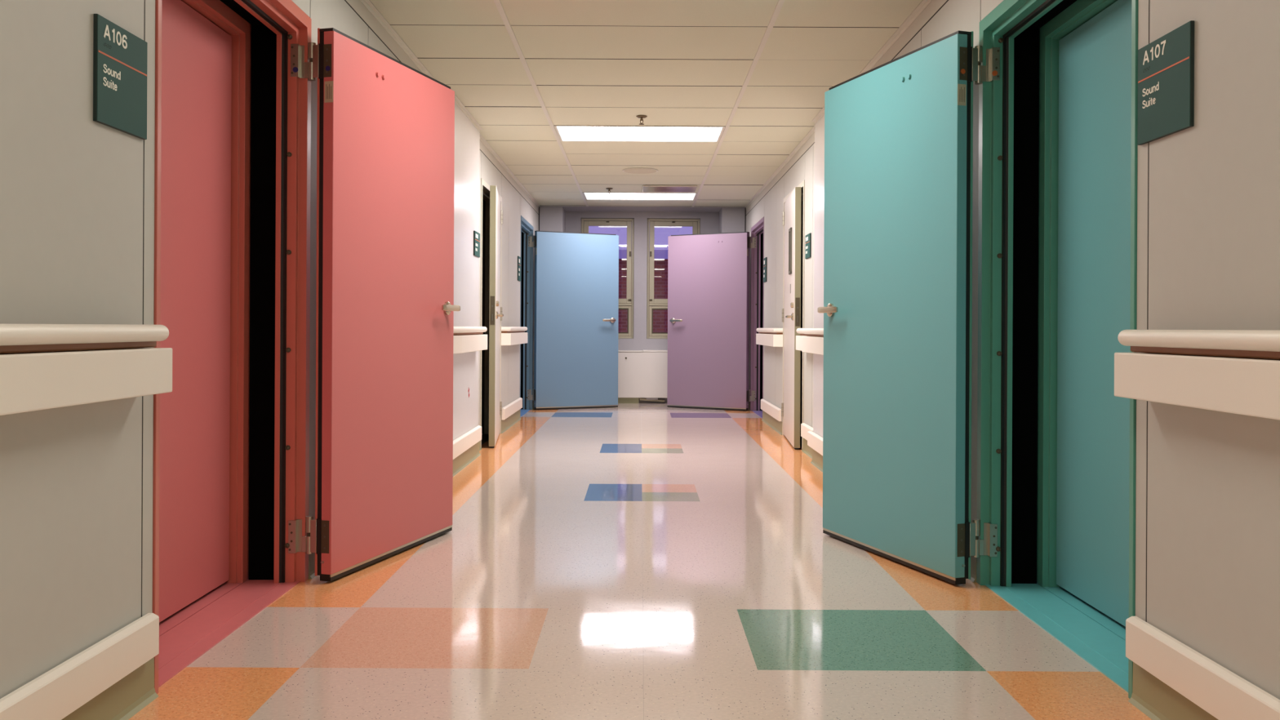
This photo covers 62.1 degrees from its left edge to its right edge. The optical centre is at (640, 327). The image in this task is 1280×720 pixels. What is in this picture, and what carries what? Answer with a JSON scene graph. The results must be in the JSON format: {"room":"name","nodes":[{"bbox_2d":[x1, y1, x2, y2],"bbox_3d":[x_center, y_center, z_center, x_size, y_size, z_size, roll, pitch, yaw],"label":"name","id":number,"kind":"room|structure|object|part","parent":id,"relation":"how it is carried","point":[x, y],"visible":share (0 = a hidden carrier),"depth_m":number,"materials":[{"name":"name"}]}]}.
{"room":"hospital interior","nodes":[
{"label":"hospital interior","id":0,"kind":"room"},
{"bbox_2d":[0,0,538,698],"bbox_3d":[-1.224,-0.301,4.105,0.156,2.411,16.604,0,0,0],"label":"wall","id":1,"kind":"structure","parent":0,"point":[77,191],"depth_m":2.29,"materials":[{"name":"paint"}]},
{"bbox_2d":[0,613,159,719],"bbox_3d":[-1.179,0.742,-0.665,0.026,0.102,6.482,0,0,0],"label":"rail","id":2,"kind":"object","parent":1,"relation":"attached to","point":[58,692],"visible":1,"depth_m":2.23,"materials":[{"name":"plastic"}]},
{"bbox_2d":[0,324,172,415],"bbox_3d":[-1.154,0.073,-0.689,0.080,0.160,6.438,0,0,0],"label":"handrail","id":3,"kind":"object","parent":1,"relation":"attached to","point":[43,366],"visible":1,"depth_m":2.12,"materials":[{"name":"plastic"}]},
{"bbox_3d":[-1.133,0.013,-0.690,0.039,0.039,6.435,0,0,0],"label":"grip rail","id":4,"kind":"part","parent":3,"relation":"part of","materials":[{"name":"plastic"}]},
{"bbox_2d":[93,13,147,139],"bbox_3d":[-1.185,-0.566,2.429,0.010,0.233,0.233,0,0,0],"label":"room sign","id":5,"kind":"object","parent":1,"relation":"attached to","point":[119,55],"visible":1,"depth_m":2.41,"materials":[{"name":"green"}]},
{"bbox_2d":[159,0,231,622],"bbox_3d":[-1.462,-0.066,3.218,0.043,1.926,1.047,0,0,0],"label":"door","id":6,"kind":"structure","parent":1,"relation":"in","point":[197,53],"depth_m":3.43,"materials":[{"name":"red paint"}]},
{"bbox_2d":[152,0,315,693],"bbox_3d":[-1.347,-0.104,3.218,0.372,2.115,1.314,0,0,0],"label":"door frame","id":7,"kind":"structure","parent":1,"relation":"attached to","point":[269,543],"depth_m":3.76,"materials":[{"name":"red paint"}]},
{"bbox_3d":[-1.446,-0.129,3.218,0.095,2.065,1.314,0,0,0],"label":"frame","id":8,"kind":"part","parent":7,"relation":"part of","materials":[{"name":"red paint"}]},
{"bbox_3d":[-1.206,0.743,3.774,0.086,0.122,0.027,0,0,-23],"label":"hinge plate","id":9,"kind":"part","parent":7,"relation":"part of","materials":[{"name":"metal"}]},
{"bbox_3d":[-1.198,-0.941,3.774,0.086,0.122,0.027,0,0,-23],"label":"hinge plate","id":10,"kind":"part","parent":7,"relation":"part of","materials":[{"name":"metal"}]},
{"bbox_2d":[61,400,534,719],"bbox_3d":[-1.167,0.852,4.080,0.061,0.105,16.560,0,0,0],"label":"baseboard","id":11,"kind":"structure","parent":1,"relation":"attached to","point":[124,699],"depth_m":2.49,"materials":[{"name":"beige plastic"}]},
{"bbox_2d":[305,27,460,581],"bbox_3d":[-0.976,-0.081,4.235,0.135,1.958,1.005,0,0,17],"label":"door","id":12,"kind":"structure","parent":1,"relation":"in","point":[385,308],"depth_m":4.08,"materials":[{"name":"red paint"}]},
{"bbox_3d":[-0.827,-0.084,4.565,0.051,0.027,0.157,0,0,15],"label":"lever handle","id":13,"kind":"part","parent":12,"relation":"part of","materials":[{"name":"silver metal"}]},
{"bbox_2d":[360,0,540,208],"bbox_3d":[-1.153,-1.395,4.080,0.067,0.022,16.560,0,0,0],"label":"trim","id":14,"kind":"structure","parent":1,"relation":"attached to","point":[367,3],"depth_m":5.73,"materials":[{"name":"beige"}]},
{"bbox_2d":[453,425,481,459],"bbox_3d":[-1.157,0.742,6.225,0.070,0.102,2.562,0,0,0],"label":"rail","id":15,"kind":"object","parent":1,"relation":"attached to","point":[462,443],"visible":0.39,"depth_m":6.87,"materials":[{"name":"plastic"}]},
{"bbox_2d":[453,326,487,354],"bbox_3d":[-1.131,0.074,6.181,0.125,0.160,2.478,0,0,0],"label":"handrail","id":16,"kind":"object","parent":1,"relation":"attached to","point":[465,339],"visible":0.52,"depth_m":6.65,"materials":[{"name":"plastic"}]},
{"bbox_3d":[-1.111,0.013,6.180,0.073,0.039,2.475,0,0,2],"label":"grip rail","id":17,"kind":"part","parent":16,"relation":"part of","materials":[{"name":"plastic"}]},
{"bbox_2d":[473,231,479,257],"bbox_3d":[-1.141,-0.579,7.402,0.010,0.168,0.235,0,0,0],"label":"room sign","id":18,"kind":"object","parent":1,"relation":"attached to","point":[476,235],"visible":1,"depth_m":7.36,"materials":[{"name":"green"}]},
{"bbox_2d":[480,178,502,448],"bbox_3d":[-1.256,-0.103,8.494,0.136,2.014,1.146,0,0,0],"label":"door frame","id":19,"kind":"structure","parent":1,"relation":"attached to","point":[485,188],"depth_m":9.03,"materials":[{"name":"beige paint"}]},
{"bbox_2d":[488,185,503,447],"bbox_3d":[-1.136,-0.082,8.511,0.103,1.966,1.098,0,0,-6],"label":"door","id":20,"kind":"structure","parent":1,"relation":"in","point":[495,313],"depth_m":7.97,"materials":[{"name":"beige paint"}]},
{"bbox_3d":[-1.111,-0.128,7.966,0.033,0.215,0.008,0,0,-6],"label":"latch plate","id":21,"kind":"part","parent":20,"relation":"part of","materials":[{"name":"brown"}]},
{"bbox_2d":[501,397,522,419],"bbox_3d":[-1.179,0.742,9.800,0.026,0.102,1.373,0,0,0],"label":"rail","id":22,"kind":"object","parent":1,"relation":"attached to","point":[511,408],"visible":0.94,"depth_m":9.65,"materials":[{"name":"plastic"}]},
{"bbox_2d":[501,326,527,345],"bbox_3d":[-1.189,0.073,9.758,0.150,0.160,1.446,0,0,0],"label":"handrail","id":23,"kind":"object","parent":1,"relation":"attached to","point":[510,335],"visible":0.72,"depth_m":9.34,"materials":[{"name":"plastic"}]},
{"bbox_3d":[-1.179,0.013,9.760,0.131,0.039,1.437,0,0,0],"label":"grip rail","id":24,"kind":"part","parent":23,"relation":"part of","materials":[{"name":"plastic"}]},
{"bbox_2d":[517,256,520,281],"bbox_3d":[-1.186,-0.573,10.380,0.010,0.235,0.220,0,0,0],"label":"room sign","id":25,"kind":"object","parent":1,"relation":"attached to","point":[518,257],"visible":1,"depth_m":10.33,"materials":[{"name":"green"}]},
{"bbox_2d":[520,215,534,417],"bbox_3d":[-1.347,-0.104,11.138,0.372,2.115,1.314,0,0,0],"label":"door frame","id":26,"kind":"structure","parent":1,"relation":"attached to","point":[526,228],"depth_m":11.68,"materials":[{"name":"blue paint"}]},
{"bbox_3d":[-1.206,0.743,11.694,0.086,0.122,0.027,0,0,-23],"label":"hinge plate","id":27,"kind":"part","parent":26,"relation":"part of","materials":[{"name":"metal"}]},
{"bbox_3d":[-1.198,-0.941,11.694,0.086,0.122,0.027,0,0,-23],"label":"hinge plate","id":28,"kind":"part","parent":26,"relation":"part of","materials":[{"name":"metal"}]},
{"bbox_2d":[532,231,618,409],"bbox_3d":[-0.707,-0.080,11.856,1.005,1.958,0.135,0,0,-24],"label":"door","id":29,"kind":"structure","parent":1,"relation":"in","point":[576,323],"depth_m":11.83,"materials":[{"name":"blue paint"}]},
{"bbox_3d":[-0.361,-0.081,11.964,0.157,0.027,0.051,0,0,-27],"label":"lever handle","id":30,"kind":"part","parent":29,"relation":"part of","materials":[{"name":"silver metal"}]},
{"bbox_2d":[128,402,1151,719],"bbox_3d":[0.006,0.941,4.357,2.800,0.060,17.678,0,0,0],"label":"floor","id":31,"kind":"structure","parent":0,"point":[639,561],"depth_m":3.29,"materials":[{"name":"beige tile"}]},
{"bbox_2d":[538,206,746,403],"bbox_3d":[0.013,-0.325,12.755,2.800,2.471,0.790,0,0,0],"label":"wall","id":32,"kind":"structure","parent":0,"point":[554,219],"depth_m":12.85,"materials":[{"name":"white paint"}]},
{"bbox_2d":[581,218,634,338],"bbox_3d":[-0.405,-0.596,12.971,0.642,1.456,0.098,0,0,0],"label":"window","id":33,"kind":"structure","parent":32,"relation":"in","point":[624,228],"depth_m":12.94,"materials":[{"name":"beige paint"}]},
{"bbox_3d":[-0.404,-0.794,12.966,0.582,1.001,0.048,0,0,0],"label":"sash","id":34,"kind":"part","parent":33,"relation":"part of","materials":[{"name":"beige paint"}]},
{"bbox_3d":[-0.404,-0.794,12.970,0.467,0.886,0.006,0,0,0],"label":"pane","id":35,"kind":"part","parent":33,"relation":"part of","materials":[{"name":"clear glass"}]},
{"bbox_3d":[-0.408,-0.081,12.970,0.491,0.277,0.006,0,0,0],"label":"pane","id":36,"kind":"part","parent":33,"relation":"part of","materials":[{"name":"clear glass"}]},
{"bbox_3d":[-0.408,-0.081,12.966,0.582,0.368,0.048,0,0,0],"label":"sash","id":37,"kind":"part","parent":33,"relation":"part of","materials":[{"name":"beige paint"}]},
{"bbox_2d":[617,350,667,403],"bbox_3d":[0.008,0.590,12.768,1.810,0.640,0.161,0,0,0],"label":"heater","id":38,"kind":"object","parent":32,"relation":"attached to","point":[641,374],"visible":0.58,"depth_m":12.70,"materials":[{"name":"white metal"}]},
{"bbox_2d":[617,350,667,351],"bbox_3d":[0.010,0.282,12.773,1.810,0.023,0.152,0,0,0],"label":"grille","id":39,"kind":"object","parent":38,"relation":"attached to","point":[618,350],"depth_m":12.70,"materials":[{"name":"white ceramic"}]},
{"bbox_2d":[646,218,700,338],"bbox_3d":[0.396,-0.592,12.971,0.642,1.456,0.098,0,0,0],"label":"window","id":40,"kind":"structure","parent":32,"relation":"in","point":[659,230],"depth_m":12.96,"materials":[{"name":"beige paint"}]},
{"bbox_3d":[0.393,-0.076,12.966,0.582,0.368,0.048,0,0,0],"label":"sash","id":41,"kind":"part","parent":40,"relation":"part of","materials":[{"name":"beige paint"}]},
{"bbox_3d":[0.393,-0.076,12.970,0.491,0.277,0.006,0,0,0],"label":"pane","id":42,"kind":"part","parent":40,"relation":"part of","materials":[{"name":"clear glass"}]},
{"bbox_3d":[0.397,-0.790,12.966,0.582,1.001,0.048,0,0,0],"label":"sash","id":43,"kind":"part","parent":40,"relation":"part of","materials":[{"name":"beige paint"}]},
{"bbox_3d":[0.397,-0.790,12.970,0.467,0.886,0.006,0,0,0],"label":"pane","id":44,"kind":"part","parent":40,"relation":"part of","materials":[{"name":"clear glass"}]},
{"bbox_2d":[369,0,922,212],"bbox_3d":[0.018,-1.478,4.450,2.800,0.164,17.500,0,0,0],"label":"ceiling","id":45,"kind":"structure","parent":0,"point":[589,62],"depth_m":5.89,"materials":[{"name":"tile"}]},
{"bbox_2d":[554,124,724,142],"bbox_3d":[-0.008,-1.444,7.694,1.191,0.094,0.606,0,0,0],"label":"ceiling light","id":46,"kind":"object","parent":45,"relation":"attached to","point":[565,132],"visible":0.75,"depth_m":7.69,"materials":[{"name":"beige plastic"}]},
{"bbox_2d":[493,0,785,207],"bbox_3d":[-0.008,-1.405,4.060,1.245,0.015,16.520,0,0,0],"label":"grid","id":47,"kind":"object","parent":45,"relation":"attached to","point":[497,2],"visible":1,"depth_m":6.02,"materials":[{"name":"beige metal"}]},
{"bbox_2d":[582,191,697,199],"bbox_3d":[-0.008,-1.444,11.352,1.191,0.094,0.606,0,0,0],"label":"ceiling light","id":48,"kind":"object","parent":45,"relation":"attached to","point":[588,195],"visible":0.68,"depth_m":11.37,"materials":[{"name":"beige plastic"}]},
{"bbox_2d":[622,168,657,173],"bbox_3d":[-0.004,-1.396,9.490,0.320,0.008,0.320,0,0,0],"label":"ceiling speaker","id":49,"kind":"object","parent":45,"relation":"attached to","point":[634,171],"visible":1,"depth_m":9.46,"materials":[{"name":"beige"}]},
{"bbox_2d":[635,115,647,124],"bbox_3d":[0.006,-1.373,7.050,0.072,0.054,0.072,0,0,0],"label":"sprinkler","id":50,"kind":"object","parent":45,"relation":"attached to","point":[641,117],"visible":1,"depth_m":7.04,"materials":[{"name":"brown metal"}]},
{"bbox_2d":[642,185,697,191],"bbox_3d":[0.288,-1.392,10.680,0.536,0.014,0.440,0,0,0],"label":"ceiling vent","id":51,"kind":"object","parent":45,"relation":"in","point":[645,188],"visible":1,"depth_m":10.59,"materials":[{"name":"beige metal"}]},
{"bbox_2d":[746,0,1279,699],"bbox_3d":[1.250,-0.289,4.105,0.155,2.411,16.604,0,0,0],"label":"wall","id":52,"kind":"structure","parent":0,"point":[1207,490],"depth_m":2.31,"materials":[{"name":"paint"}]},
{"bbox_2d":[666,231,751,410],"bbox_3d":[0.742,-0.073,11.896,1.004,1.958,0.170,0,0,31],"label":"door","id":53,"kind":"structure","parent":52,"relation":"in","point":[708,273],"depth_m":11.86,"materials":[{"name":"paint"}]},
{"bbox_3d":[0.407,-0.077,12.027,0.157,0.027,0.051,0,0,31],"label":"lever handle","id":54,"kind":"part","parent":53,"relation":"part of","materials":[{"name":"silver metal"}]},
{"bbox_2d":[749,216,764,417],"bbox_3d":[1.370,-0.090,11.138,0.372,2.115,1.314,0,0,0],"label":"door frame","id":55,"kind":"structure","parent":52,"relation":"attached to","point":[757,243],"depth_m":11.68,"materials":[{"name":"purple paint"}]},
{"bbox_3d":[1.220,0.755,11.694,0.086,0.122,0.027,0,0,23],"label":"hinge plate","id":56,"kind":"part","parent":55,"relation":"part of","materials":[{"name":"metal"}]},
{"bbox_3d":[1.229,-0.928,11.694,0.086,0.122,0.027,0,0,23],"label":"hinge plate","id":57,"kind":"part","parent":55,"relation":"part of","materials":[{"name":"metal"}]},
{"bbox_2d":[763,257,767,282],"bbox_3d":[1.213,-0.561,10.380,0.010,0.235,0.220,0,0,0],"label":"room sign","id":58,"kind":"object","parent":52,"relation":"attached to","point":[765,260],"visible":1,"depth_m":10.33,"materials":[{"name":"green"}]},
{"bbox_2d":[755,328,782,346],"bbox_3d":[1.210,0.085,9.758,0.150,0.160,1.446,0,0,0],"label":"handrail","id":59,"kind":"object","parent":52,"relation":"attached to","point":[773,337],"visible":0.72,"depth_m":9.38,"materials":[{"name":"plastic"}]},
{"bbox_3d":[1.201,0.025,9.760,0.131,0.039,1.437,0,0,0],"label":"grip rail","id":60,"kind":"part","parent":59,"relation":"part of","materials":[{"name":"plastic"}]},
{"bbox_2d":[760,399,781,421],"bbox_3d":[1.194,0.754,9.800,0.026,0.102,1.373,0,0,0],"label":"rail","id":61,"kind":"object","parent":52,"relation":"attached to","point":[771,409],"visible":0.94,"depth_m":9.65,"materials":[{"name":"plastic"}]},
{"bbox_2d":[781,186,801,448],"bbox_3d":[1.178,-0.071,8.510,0.104,1.966,1.098,0,0,3],"label":"door","id":62,"kind":"structure","parent":52,"relation":"in","point":[791,216],"depth_m":8.15,"materials":[{"name":"beige paint"}]},
{"bbox_3d":[1.169,-0.596,8.315,0.012,0.355,0.180,0,0,3],"label":"vision frame","id":63,"kind":"part","parent":62,"relation":"part of","materials":[{"name":"brown"}]},
{"bbox_3d":[1.175,-0.116,7.964,0.033,0.215,0.008,0,0,3],"label":"latch plate","id":64,"kind":"part","parent":62,"relation":"part of","materials":[{"name":"brown"}]},
{"bbox_2d":[782,180,804,449],"bbox_3d":[1.278,-0.090,8.494,0.136,2.014,1.146,0,0,0],"label":"door frame","id":65,"kind":"structure","parent":52,"relation":"attached to","point":[802,184],"depth_m":7.95,"materials":[{"name":"beige paint"}]},
{"bbox_2d":[804,232,811,258],"bbox_3d":[1.213,-0.589,7.710,0.010,0.172,0.220,0,0,0],"label":"room sign","id":66,"kind":"object","parent":52,"relation":"attached to","point":[807,237],"visible":1,"depth_m":7.67,"materials":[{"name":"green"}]},
{"bbox_2d":[795,328,823,355],"bbox_3d":[1.153,0.085,6.366,0.125,0.160,2.848,0,0,0],"label":"handrail","id":67,"kind":"object","parent":52,"relation":"attached to","point":[811,340],"visible":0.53,"depth_m":6.85,"materials":[{"name":"plastic"}]},
{"bbox_3d":[1.132,0.024,6.365,0.084,0.039,2.845,0,0,0],"label":"grip rail","id":68,"kind":"part","parent":67,"relation":"part of","materials":[{"name":"plastic"}]},
{"bbox_2d":[800,422,822,455],"bbox_3d":[1.171,0.754,6.395,0.070,0.102,2.902,0,0,0],"label":"rail","id":69,"kind":"object","parent":52,"relation":"attached to","point":[815,441],"visible":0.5,"depth_m":7.08,"materials":[{"name":"plastic"}]},
{"bbox_2d":[744,0,932,208],"bbox_3d":[1.189,-1.383,4.080,0.067,0.022,16.560,0,0,0],"label":"trim","id":70,"kind":"structure","parent":52,"relation":"attached to","point":[924,3],"depth_m":5.53,"materials":[{"name":"beige metal"}]},
{"bbox_2d":[817,31,982,584],"bbox_3d":[0.977,-0.072,4.225,0.135,1.958,1.005,0,0,-20],"label":"door","id":71,"kind":"structure","parent":52,"relation":"in","point":[897,308],"depth_m":4.08,"materials":[{"name":"teal paint"}]},
{"bbox_3d":[0.812,-0.075,4.547,0.051,0.027,0.157,0,0,-18],"label":"lever handle","id":72,"kind":"part","parent":71,"relation":"part of","materials":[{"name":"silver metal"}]},
{"bbox_2d":[747,401,1217,719],"bbox_3d":[1.181,0.864,4.080,0.061,0.105,16.560,0,0,0],"label":"baseboard","id":73,"kind":"structure","parent":52,"relation":"attached to","point":[1157,700],"depth_m":2.51,"materials":[{"name":"beige plastic"}]},
{"bbox_2d":[972,0,1137,698],"bbox_3d":[1.370,-0.090,3.218,0.372,2.115,1.314,0,0,0],"label":"door frame","id":74,"kind":"structure","parent":52,"relation":"attached to","point":[1018,81],"depth_m":3.76,"materials":[{"name":"teal paint"}]},
{"bbox_3d":[1.220,0.755,3.774,0.086,0.122,0.027,0,0,23],"label":"hinge plate","id":75,"kind":"part","parent":74,"relation":"part of","materials":[{"name":"metal"}]},
{"bbox_3d":[1.229,-0.928,3.774,0.086,0.122,0.027,0,0,23],"label":"hinge plate","id":76,"kind":"part","parent":74,"relation":"part of","materials":[{"name":"metal"}]},
{"bbox_3d":[1.469,-0.115,3.218,0.095,2.065,1.314,0,0,0],"label":"frame","id":77,"kind":"part","parent":74,"relation":"part of","materials":[{"name":"teal paint"}]},
{"bbox_2d":[1056,0,1131,627],"bbox_3d":[1.485,-0.051,3.218,0.043,1.926,1.047,0,0,0],"label":"door","id":78,"kind":"structure","parent":52,"relation":"in","point":[1095,58],"depth_m":3.43,"materials":[{"name":"teal paint"}]},
{"bbox_2d":[1137,20,1194,145],"bbox_3d":[1.213,-0.559,2.464,0.010,0.232,0.246,0,0,0],"label":"room sign","id":79,"kind":"object","parent":52,"relation":"attached to","point":[1166,65],"visible":1,"depth_m":2.45,"materials":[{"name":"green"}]},
{"bbox_2d":[1114,329,1279,420],"bbox_3d":[1.175,0.085,-0.679,0.080,0.160,6.458,0,0,0],"label":"handrail","id":80,"kind":"object","parent":52,"relation":"attached to","point":[1235,371],"visible":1,"depth_m":2.15,"materials":[{"name":"plastic"}]},
{"bbox_3d":[1.155,0.024,-0.680,0.039,0.039,6.455,0,0,0],"label":"grip rail","id":81,"kind":"part","parent":80,"relation":"part of","materials":[{"name":"plastic"}]},
{"bbox_2d":[1125,616,1279,719],"bbox_3d":[1.194,0.754,-0.657,0.026,0.102,6.497,0,0,0],"label":"rail","id":82,"kind":"object","parent":52,"relation":"attached to","point":[1218,691],"visible":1,"depth_m":2.26,"materials":[{"name":"plastic"}]},
{"label":"outside","id":83,"kind":"structure","parent":0,"visible":0},
{"bbox_3d":[-0.009,4.011,36.800,60.000,0.200,46.400,0,0,0],"label":"ground","id":84,"kind":"structure","parent":83,"visible":0},
{"bbox_2d":[631,249,649,303],"bbox_3d":[0.006,1.085,27.000,28.400,5.650,6.400,0,0,0],"label":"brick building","id":85,"kind":"structure","parent":84,"relation":"on","point":[649,250],"depth_m":24.00,"materials":[{"name":"brick"}]},
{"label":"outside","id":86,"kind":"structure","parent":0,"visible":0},
{"bbox_2d":[800,200,803,446],"bbox_3d":[2.868,-0.300,8.300,3.300,2.650,4.400,0,0,0],"label":"right room","id":87,"kind":"structure","parent":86,"point":[802,202],"depth_m":9.07,"materials":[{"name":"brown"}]}
]}

